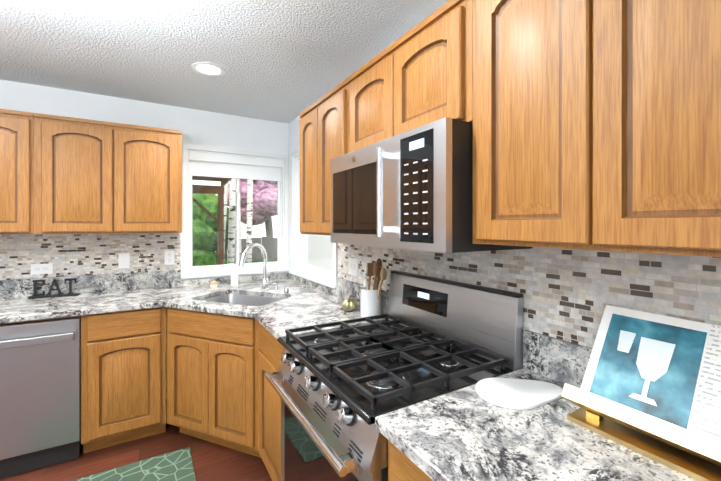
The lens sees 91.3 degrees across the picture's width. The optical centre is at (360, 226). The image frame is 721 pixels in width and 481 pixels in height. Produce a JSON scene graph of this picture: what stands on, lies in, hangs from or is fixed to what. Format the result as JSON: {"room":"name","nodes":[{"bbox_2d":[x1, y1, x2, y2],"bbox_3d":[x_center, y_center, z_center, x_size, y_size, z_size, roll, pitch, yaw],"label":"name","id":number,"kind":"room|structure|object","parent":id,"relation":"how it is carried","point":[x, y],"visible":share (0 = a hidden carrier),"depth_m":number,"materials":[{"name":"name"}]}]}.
{"room":"kitchen","nodes":[
{"label":"kitchen","id":0,"kind":"room"},
{"bbox_2d":[0,398,271,480],"bbox_3d":[-0.983,1.438,0.069,4.190,0.050,5.740,0,0,-31],"label":"floor","id":1,"kind":"structure","parent":0,"point":[213,461],"depth_m":2.12,"materials":[{"name":"brown wood"}]},
{"bbox_2d":[0,317,82,478],"bbox_3d":[-2.079,0.980,2.187,0.609,0.860,0.638,0,0,-31],"label":"dishwasher","id":2,"kind":"object","parent":1,"relation":"on","point":[40,394],"visible":0.79,"depth_m":2.02,"materials":[{"name":"silver metal"}]},
{"bbox_2d":[76,307,165,452],"bbox_3d":[-1.636,0.971,2.482,0.448,0.878,0.620,0,0,-31],"label":"base cabinet","id":3,"kind":"object","parent":1,"relation":"on","point":[123,376],"depth_m":2.21,"materials":[{"name":"brown wood"}]},
{"bbox_2d":[0,243,265,323],"bbox_3d":[-1.731,0.429,2.407,2.808,0.602,0.668,0,0,-31],"label":"countertop","id":4,"kind":"structure","parent":3,"relation":"on","point":[118,292],"depth_m":2.41,"materials":[{"name":"stone"}]},
{"bbox_2d":[28,278,79,298],"bbox_3d":[-2.145,0.434,2.469,0.277,0.123,0.040,0,0,-23],"label":"eat sign","id":5,"kind":"object","parent":4,"relation":"on","point":[48,295],"visible":0.92,"depth_m":2.46,"materials":[{"name":"black metal"}]},
{"bbox_2d":[210,281,217,286],"bbox_3d":[-1.192,0.469,2.861,0.060,0.052,0.060,0,0,-31],"label":"scrub brush","id":6,"kind":"object","parent":4,"relation":"on","point":[213,283],"visible":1,"depth_m":2.84,"materials":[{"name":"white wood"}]},
{"bbox_2d":[231,265,237,285],"bbox_3d":[-1.048,0.411,2.932,0.060,0.166,0.065,0,0,-31],"label":"soap bottle","id":7,"kind":"object","parent":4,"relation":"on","point":[234,277],"visible":1,"depth_m":2.91,"materials":[{"name":"white plastic"}]},
{"bbox_2d":[72,447,195,480],"bbox_3d":[-1.337,1.406,1.789,0.895,0.008,0.520,0,0,-31],"label":"area rug","id":8,"kind":"object","parent":1,"relation":"on","point":[176,465],"visible":1,"depth_m":2.02,"materials":[{"name":"green fabric"}]},
{"bbox_2d":[167,308,260,457],"bbox_3d":[-0.858,0.971,2.399,0.762,0.878,0.470,0,0,23],"label":"base cabinet","id":9,"kind":"object","parent":1,"relation":"on","point":[212,377],"visible":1,"depth_m":2.17,"materials":[{"name":"brown wood"}]},
{"bbox_2d":[160,251,388,338],"bbox_3d":[-0.543,0.475,2.098,1.078,0.513,1.077,0,0,-31],"label":"countertop","id":10,"kind":"structure","parent":9,"relation":"on","point":[279,302],"depth_m":2.43,"materials":[{"name":"stone"}]},
{"bbox_2d":[202,294,282,305],"bbox_3d":[-0.824,0.631,2.466,0.670,0.200,0.450,0,0,23],"label":"sink","id":11,"kind":"object","parent":10,"relation":"in","point":[240,299],"depth_m":2.67,"materials":[{"name":"silver metal"}]},
{"bbox_2d":[238,243,288,293],"bbox_3d":[-0.696,0.312,2.618,0.336,0.368,0.251,0,0,23],"label":"faucet","id":12,"kind":"object","parent":10,"relation":"on","point":[264,290],"depth_m":2.68,"materials":[{"name":"silver metal"}]},
{"bbox_2d":[341,295,357,310],"bbox_3d":[-0.065,0.448,2.058,0.102,0.095,0.102,0,0,-31],"label":"decor","id":13,"kind":"object","parent":10,"relation":"on","point":[349,304],"visible":1,"depth_m":2.03,"materials":[{"name":"brown metal"}]},
{"bbox_2d":[360,271,367,310],"bbox_3d":[0.030,0.378,2.045,0.062,0.236,0.062,0,0,-31],"label":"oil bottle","id":14,"kind":"object","parent":10,"relation":"on","point":[365,282],"visible":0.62,"depth_m":2.04,"materials":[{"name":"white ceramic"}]},
{"bbox_2d":[360,258,386,317],"bbox_3d":[0.071,0.336,1.906,0.120,0.320,0.171,0,0,-31],"label":"utensil crock","id":15,"kind":"object","parent":10,"relation":"on","point":[371,300],"visible":0.9,"depth_m":1.87,"materials":[{"name":"white ceramic"}]},
{"bbox_2d":[259,323,284,480],"bbox_3d":[-0.203,0.971,1.974,0.615,0.878,0.516,0,0,-31],"label":"base cabinet","id":16,"kind":"object","parent":1,"relation":"on","point":[272,349],"visible":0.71,"depth_m":1.83,"materials":[{"name":"brown wood"}]},
{"bbox_2d":[265,270,522,480],"bbox_3d":[0.074,0.825,1.390,0.714,1.172,0.762,0,0,-31],"label":"range","id":17,"kind":"object","parent":1,"relation":"on","point":[338,390],"visible":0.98,"depth_m":1.28,"materials":[{"name":"silver metal"}]},
{"bbox_2d":[388,440,432,480],"bbox_3d":[0.450,0.973,0.872,0.616,0.878,0.504,0,0,-31],"label":"base cabinet","id":18,"kind":"object","parent":1,"relation":"on","point":[402,466],"visible":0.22,"depth_m":0.83,"materials":[{"name":"brown wood"}]},
{"bbox_2d":[375,330,697,480],"bbox_3d":[0.707,0.450,0.420,0.638,0.166,1.545,0,0,-31],"label":"countertop","id":19,"kind":"structure","parent":18,"relation":"on","point":[468,433],"depth_m":0.83,"materials":[{"name":"stone"}]},
{"bbox_2d":[476,377,562,409],"bbox_3d":[0.476,0.492,1.049,0.262,0.010,0.184,0,0,-9],"label":"trivet","id":20,"kind":"object","parent":19,"relation":"on","point":[518,394],"visible":0.98,"depth_m":1.03,"materials":[{"name":"white ceramic"}]},
{"bbox_2d":[561,305,720,480],"bbox_3d":[0.728,0.359,0.761,0.207,0.277,0.470,0,0,-31],"label":"cookbook","id":21,"kind":"object","parent":19,"relation":"on","point":[650,388],"visible":0.94,"depth_m":0.81,"materials":[{"name":"white paper"}]},
{"bbox_2d":[0,80,288,397],"bbox_3d":[-2.411,0.209,2.476,4.190,2.400,0.140,0,0,-31],"label":"wall","id":22,"kind":"structure","parent":0,"point":[209,129],"depth_m":2.88,"materials":[{"name":"white paint"}]},
{"bbox_2d":[0,109,35,233],"bbox_3d":[-2.581,-0.331,2.091,1.026,0.761,0.342,0,0,-31],"label":"upper cabinet","id":23,"kind":"object","parent":22,"relation":"attached to","point":[17,128],"depth_m":2.17,"materials":[{"name":"brown wood"}]},
{"bbox_2d":[0,233,180,279],"bbox_3d":[-2.303,0.207,2.453,1.872,0.314,0.006,0,0,-31],"label":"wall tile","id":24,"kind":"structure","parent":22,"relation":"attached to","point":[79,254],"depth_m":2.60,"materials":[{"name":"tile"}]},
{"bbox_2d":[31,263,52,274],"bbox_3d":[-2.245,0.301,2.480,0.115,0.072,0.006,0,0,-31],"label":"electrical outlet","id":25,"kind":"object","parent":24,"relation":"attached to","point":[42,268],"visible":1,"depth_m":2.48,"materials":[{"name":"white plastic"}]},
{"bbox_2d":[118,253,129,268],"bbox_3d":[-1.830,0.269,2.726,0.072,0.115,0.006,0,0,-31],"label":"electrical outlet","id":26,"kind":"object","parent":24,"relation":"attached to","point":[123,260],"visible":1,"depth_m":2.72,"materials":[{"name":"white plastic"}]},
{"bbox_2d":[165,251,174,264],"bbox_3d":[-1.563,0.259,2.884,0.072,0.115,0.006,0,0,-31],"label":"electrical outlet","id":27,"kind":"object","parent":24,"relation":"attached to","point":[169,257],"visible":1,"depth_m":2.88,"materials":[{"name":"white plastic"}]},
{"bbox_2d":[36,113,181,233],"bbox_3d":[-1.780,-0.332,2.565,0.836,0.761,0.342,0,0,-31],"label":"upper cabinet","id":28,"kind":"object","parent":22,"relation":"attached to","point":[63,175],"depth_m":2.40,"materials":[{"name":"brown wood"}]},
{"bbox_2d":[181,144,289,278],"bbox_3d":[-1.110,-0.124,3.198,0.929,1.117,0.113,0,0,-31],"label":"window","id":29,"kind":"structure","parent":22,"relation":"in","point":[213,163],"depth_m":3.17,"materials":[{"name":"white"}]},
{"bbox_2d":[0,0,448,123],"bbox_3d":[-0.983,-1.012,0.065,4.190,0.050,5.740,0,0,-31],"label":"ceiling","id":30,"kind":"structure","parent":0,"point":[285,61],"depth_m":1.94,"materials":[{"name":"white paint"}]},
{"bbox_2d":[191,62,224,75],"bbox_3d":[-0.957,-0.987,2.220,0.196,0.006,0.196,0,0,-31],"label":"recessed light","id":31,"kind":"object","parent":30,"relation":"in","point":[207,68],"visible":1,"depth_m":2.21,"materials":[{"name":"white"}]},
{"bbox_2d":[289,117,337,277],"bbox_3d":[0.794,0.212,1.039,0.140,2.400,5.600,0,0,-31],"label":"wall","id":32,"kind":"structure","parent":0,"point":[294,135],"depth_m":3.35,"materials":[{"name":"white paint"}]},
{"bbox_2d":[289,148,336,288],"bbox_3d":[-0.379,-0.124,2.938,0.113,1.135,0.961,0,0,-31],"label":"window","id":33,"kind":"structure","parent":32,"relation":"in","point":[318,274],"depth_m":3.28,"materials":[{"name":"white"}]},
{"bbox_2d":[299,81,342,235],"bbox_3d":[-0.086,-0.331,2.045,0.342,0.761,0.642,0,0,-31],"label":"upper cabinet","id":34,"kind":"object","parent":32,"relation":"attached to","point":[321,123],"depth_m":1.95,"materials":[{"name":"brown wood"}]},
{"bbox_2d":[343,0,466,154],"bbox_3d":[0.270,-0.513,1.444,0.342,0.396,0.752,0,0,-31],"label":"upper cabinet","id":35,"kind":"object","parent":32,"relation":"attached to","point":[420,79],"depth_m":1.26,"materials":[{"name":"brown wood"}]},
{"bbox_2d":[331,117,532,252],"bbox_3d":[0.203,-0.116,1.406,0.458,0.385,0.745,0,0,-31],"label":"microwave","id":36,"kind":"object","parent":35,"relation":"attached to","point":[412,189],"visible":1,"depth_m":1.12,"materials":[{"name":"silver metal"}]},
{"bbox_2d":[338,243,720,347],"bbox_3d":[0.607,0.302,1.210,0.006,0.500,3.005,0,0,-31],"label":"wall tile","id":37,"kind":"structure","parent":32,"relation":"attached to","point":[569,295],"depth_m":1.10,"materials":[{"name":"tile"}]},
{"bbox_2d":[349,257,357,275],"bbox_3d":[-0.048,0.265,2.301,0.006,0.112,0.115,0,0,-31],"label":"electrical outlet","id":38,"kind":"object","parent":37,"relation":"attached to","point":[353,266],"visible":1,"depth_m":2.29,"materials":[{"name":"white plastic"}]},
{"bbox_2d":[467,0,720,256],"bbox_3d":[0.641,-0.330,0.819,0.342,0.761,0.701,0,0,-31],"label":"upper cabinet","id":39,"kind":"object","parent":32,"relation":"attached to","point":[596,124],"depth_m":0.73,"materials":[{"name":"brown wood"}]},
{"label":"outside","id":40,"kind":"structure","parent":0,"visible":0},
{"bbox_3d":[-2.780,1.779,6.525,30.000,0.050,30.000,0,0,-31],"label":"ground","id":41,"kind":"structure","parent":40,"visible":0},
{"bbox_2d":[192,176,231,264],"bbox_3d":[-3.437,0.343,3.885,4.180,2.830,3.270,0,0,-31],"label":"patio cover","id":42,"kind":"object","parent":41,"relation":"on","point":[199,188],"depth_m":6.22,"materials":[{"name":"brown wood"}]},
{"bbox_2d":[192,193,274,265],"bbox_3d":[-3.543,0.390,7.977,3.933,3.338,1.276,0,0,-31],"label":"hedge","id":43,"kind":"object","parent":41,"relation":"on","point":[204,251],"depth_m":7.51,"materials":[{"name":"green plant"}]},
{"bbox_2d":[224,178,252,263],"bbox_3d":[-2.073,-0.906,7.253,1.632,5.324,0.918,0,0,-31],"label":"birch tree","id":44,"kind":"object","parent":41,"relation":"on","point":[231,229],"depth_m":7.07,"materials":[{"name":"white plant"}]},
{"bbox_2d":[214,237,276,260],"bbox_3d":[-2.505,1.024,9.982,18.000,1.450,0.070,0,0,-31],"label":"fence","id":45,"kind":"object","parent":41,"relation":"on","point":[267,247],"depth_m":9.81,"materials":[{"name":"grey wood"}]},
{"bbox_2d":[227,179,276,237],"bbox_3d":[-3.094,-0.876,11.597,3.405,5.253,2.384,0,0,-31],"label":"blossom tree","id":46,"kind":"object","parent":41,"relation":"on","point":[258,202],"depth_m":10.91,"materials":[{"name":"pink plant"}]},
{"bbox_2d":[308,234,332,269],"bbox_3d":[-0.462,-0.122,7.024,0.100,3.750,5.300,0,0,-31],"label":"window","id":47,"kind":"structure","parent":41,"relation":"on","point":[312,247],"depth_m":7.60,"materials":[{"name":"white glass"}]}
]}

